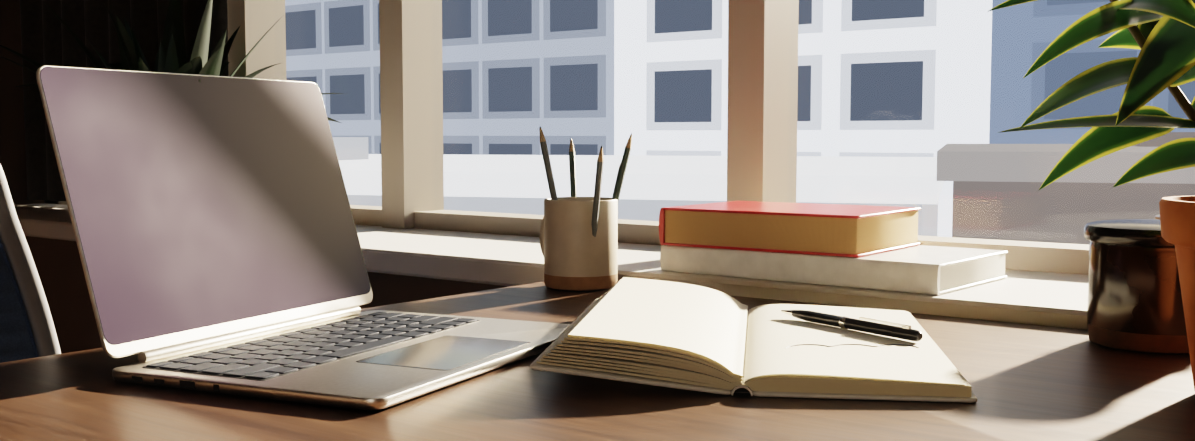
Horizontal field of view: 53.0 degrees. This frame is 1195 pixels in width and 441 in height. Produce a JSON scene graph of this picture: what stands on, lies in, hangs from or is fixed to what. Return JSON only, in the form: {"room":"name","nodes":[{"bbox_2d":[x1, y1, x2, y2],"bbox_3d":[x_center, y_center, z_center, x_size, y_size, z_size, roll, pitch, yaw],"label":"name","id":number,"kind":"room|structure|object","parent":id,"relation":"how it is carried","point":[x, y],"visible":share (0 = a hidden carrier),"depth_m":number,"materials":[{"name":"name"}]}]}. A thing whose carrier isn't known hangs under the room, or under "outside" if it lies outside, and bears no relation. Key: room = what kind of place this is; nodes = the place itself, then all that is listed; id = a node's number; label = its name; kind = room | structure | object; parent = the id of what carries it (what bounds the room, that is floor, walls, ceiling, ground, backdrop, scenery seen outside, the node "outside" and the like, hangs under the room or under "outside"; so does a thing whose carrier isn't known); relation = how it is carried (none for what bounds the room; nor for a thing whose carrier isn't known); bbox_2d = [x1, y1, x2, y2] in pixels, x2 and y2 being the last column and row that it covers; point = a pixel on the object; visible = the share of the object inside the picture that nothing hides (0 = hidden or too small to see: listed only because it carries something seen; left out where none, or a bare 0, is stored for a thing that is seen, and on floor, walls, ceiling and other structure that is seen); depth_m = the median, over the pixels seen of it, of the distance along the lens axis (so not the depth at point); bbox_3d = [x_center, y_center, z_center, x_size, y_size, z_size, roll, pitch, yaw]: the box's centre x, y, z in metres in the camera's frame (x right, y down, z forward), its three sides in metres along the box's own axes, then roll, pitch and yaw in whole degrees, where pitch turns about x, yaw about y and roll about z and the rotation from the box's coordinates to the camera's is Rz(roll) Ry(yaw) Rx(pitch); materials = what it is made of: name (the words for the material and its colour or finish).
{"room":"office","nodes":[
{"label":"office","id":0,"kind":"room"},
{"bbox_2d":[0,0,44,204],"bbox_3d":[-1.389,-0.794,2.692,0.170,1.577,0.400,3,5,38],"label":"wall","id":1,"kind":"structure","parent":0,"point":[12,148],"depth_m":2.69,"materials":[{"name":"paint"}]},
{"bbox_2d":[25,236,509,353],"bbox_3d":[0.343,0.449,1.438,4.550,0.723,0.400,3,5,38],"label":"wall","id":2,"kind":"structure","parent":0,"point":[58,265],"depth_m":2.15,"materials":[{"name":"paint"}]},
{"bbox_2d":[14,203,1087,329],"bbox_3d":[0.173,0.066,1.501,3.830,0.032,0.360,3,5,38],"label":"window sill","id":3,"kind":"structure","parent":2,"relation":"on","point":[1041,298],"depth_m":1.39,"materials":[{"name":"white paint"}]},
{"bbox_2d":[0,0,341,122],"bbox_3d":[-0.785,-0.220,2.127,0.540,0.448,0.604,3,5,38],"label":"potted plant","id":4,"kind":"object","parent":3,"relation":"on","point":[171,55],"visible":0.17,"depth_m":2.07,"materials":[{"name":"green plant"}]},
{"bbox_2d":[660,245,1007,294],"bbox_3d":[0.262,0.046,1.348,0.335,0.030,0.189,3,5,39],"label":"book","id":5,"kind":"object","parent":3,"relation":"on","point":[931,270],"visible":0.77,"depth_m":1.26,"materials":[{"name":"white paper"}]},
{"bbox_2d":[659,201,920,256],"bbox_3d":[0.221,0.006,1.374,0.243,0.043,0.178,3,5,36],"label":"book","id":6,"kind":"object","parent":5,"relation":"on","point":[840,230],"visible":1,"depth_m":1.31,"materials":[{"name":"paper"}]},
{"bbox_2d":[45,0,1194,274],"bbox_3d":[0.256,-0.728,1.552,3.830,1.545,0.092,3,5,38],"label":"window","id":7,"kind":"structure","parent":2,"relation":"in","point":[763,96],"depth_m":1.86,"materials":[{"name":"beige"}]},
{"bbox_3d":[-0.809,0.976,-0.016,4.850,0.120,4.162,3,5,38],"label":"floor","id":8,"kind":"structure","parent":0,"visible":0},
{"bbox_2d":[0,164,60,362],"bbox_3d":[-0.764,0.340,1.247,0.610,0.967,0.649,-1,4,-12],"label":"office chair","id":9,"kind":"object","parent":8,"relation":"on","point":[27,329],"visible":0.69,"depth_m":1.08,"materials":[{"name":"fabric"}]},
{"bbox_2d":[0,282,1194,440],"bbox_3d":[0.256,0.498,0.632,1.500,0.740,0.950,3,5,38],"label":"desk","id":10,"kind":"object","parent":8,"relation":"on","point":[1029,382],"visible":0.42,"depth_m":0.76,"materials":[{"name":"brown wood"}]},
{"bbox_2d":[36,65,569,410],"bbox_3d":[-0.200,-0.005,0.935,0.290,0.222,0.318,2,5,25],"label":"laptop","id":11,"kind":"object","parent":10,"relation":"on","point":[216,236],"visible":1,"depth_m":0.93,"materials":[{"name":"metal"}]},
{"bbox_2d":[539,127,631,290],"bbox_3d":[-0.015,-0.016,1.360,0.105,0.182,0.138,-3,5,-40],"label":"pencil holder","id":12,"kind":"object","parent":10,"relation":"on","point":[578,237],"visible":1,"depth_m":1.32,"materials":[{"name":"ceramic"}]},
{"bbox_2d":[530,277,976,402],"bbox_3d":[0.122,0.085,0.955,0.294,0.038,0.338,1,4,8],"label":"notebook","id":13,"kind":"object","parent":10,"relation":"on","point":[678,335],"visible":0.98,"depth_m":0.84,"materials":[{"name":"white paper"}]},
{"bbox_2d":[781,310,922,340],"bbox_3d":[0.204,0.083,0.978,0.010,0.012,0.142,-4,7,-39],"label":"pen","id":14,"kind":"object","parent":13,"relation":"on","point":[905,332],"visible":0.96,"depth_m":0.96,"materials":[{"name":"black plastic"}]},
{"bbox_2d":[987,0,1194,390],"bbox_3d":[0.385,-0.056,0.773,0.237,0.346,0.229,3,5,38],"label":"potted plant","id":15,"kind":"object","parent":10,"relation":"on","point":[1160,34],"visible":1,"depth_m":0.75,"materials":[{"name":"green plant"}]},
{"bbox_2d":[1084,219,1188,353],"bbox_3d":[0.453,0.051,0.979,0.106,0.102,0.106,3,5,38],"label":"jar","id":16,"kind":"object","parent":10,"relation":"on","point":[1135,303],"visible":0.88,"depth_m":0.94,"materials":[{"name":"brown glass"}]},
{"label":"outside","id":17,"kind":"structure","parent":0,"visible":0},
{"bbox_3d":[79.754,2.540,104.955,320.000,0.300,259.300,3,5,38],"label":"ground","id":18,"kind":"structure","parent":17,"visible":0},
{"bbox_2d":[285,0,613,154],"bbox_3d":[-7.001,-4.222,65.493,34.800,18.850,17.400,3,5,38],"label":"building","id":19,"kind":"structure","parent":18,"relation":"on","point":[521,57],"depth_m":52.65,"materials":[{"name":"white concrete"}]},
{"bbox_2d":[332,137,943,235],"bbox_3d":[-22.213,2.595,31.803,60.200,10.086,14.400,1,4,17],"label":"building","id":20,"kind":"structure","parent":18,"relation":"on","point":[476,165],"depth_m":17.84,"materials":[{"name":"white concrete"}]},
{"bbox_2d":[614,0,992,236],"bbox_3d":[10.624,-2.676,47.485,14.800,18.350,14.400,3,5,38],"label":"building","id":21,"kind":"structure","parent":18,"relation":"on","point":[699,120],"depth_m":40.39,"materials":[{"name":"white concrete"}]},
{"bbox_2d":[936,132,1194,244],"bbox_3d":[15.777,3.370,18.565,20.200,10.438,12.900,1,4,17],"label":"building","id":22,"kind":"structure","parent":18,"relation":"on","point":[1114,210],"depth_m":14.82,"materials":[{"name":"grey"}]},
{"bbox_2d":[989,0,1194,143],"bbox_3d":[27.377,-2.289,35.143,26.400,19.350,17.400,3,5,38],"label":"building","id":23,"kind":"structure","parent":18,"relation":"on","point":[1002,70],"depth_m":35.25,"materials":[{"name":"blue"}]},
{"bbox_3d":[-0.922,-1.682,2.308,1.200,0.020,0.020,3,5,38],"label":"rail","id":24,"kind":"object","parent":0,"visible":0},
{"bbox_2d":[20,0,228,200],"bbox_3d":[-1.001,-0.847,2.427,0.802,1.633,0.033,3,5,38],"label":"curtain","id":25,"kind":"object","parent":24,"relation":"hanging from","point":[47,38],"visible":0.44,"depth_m":2.54,"materials":[{"name":"fabric"}]}
]}

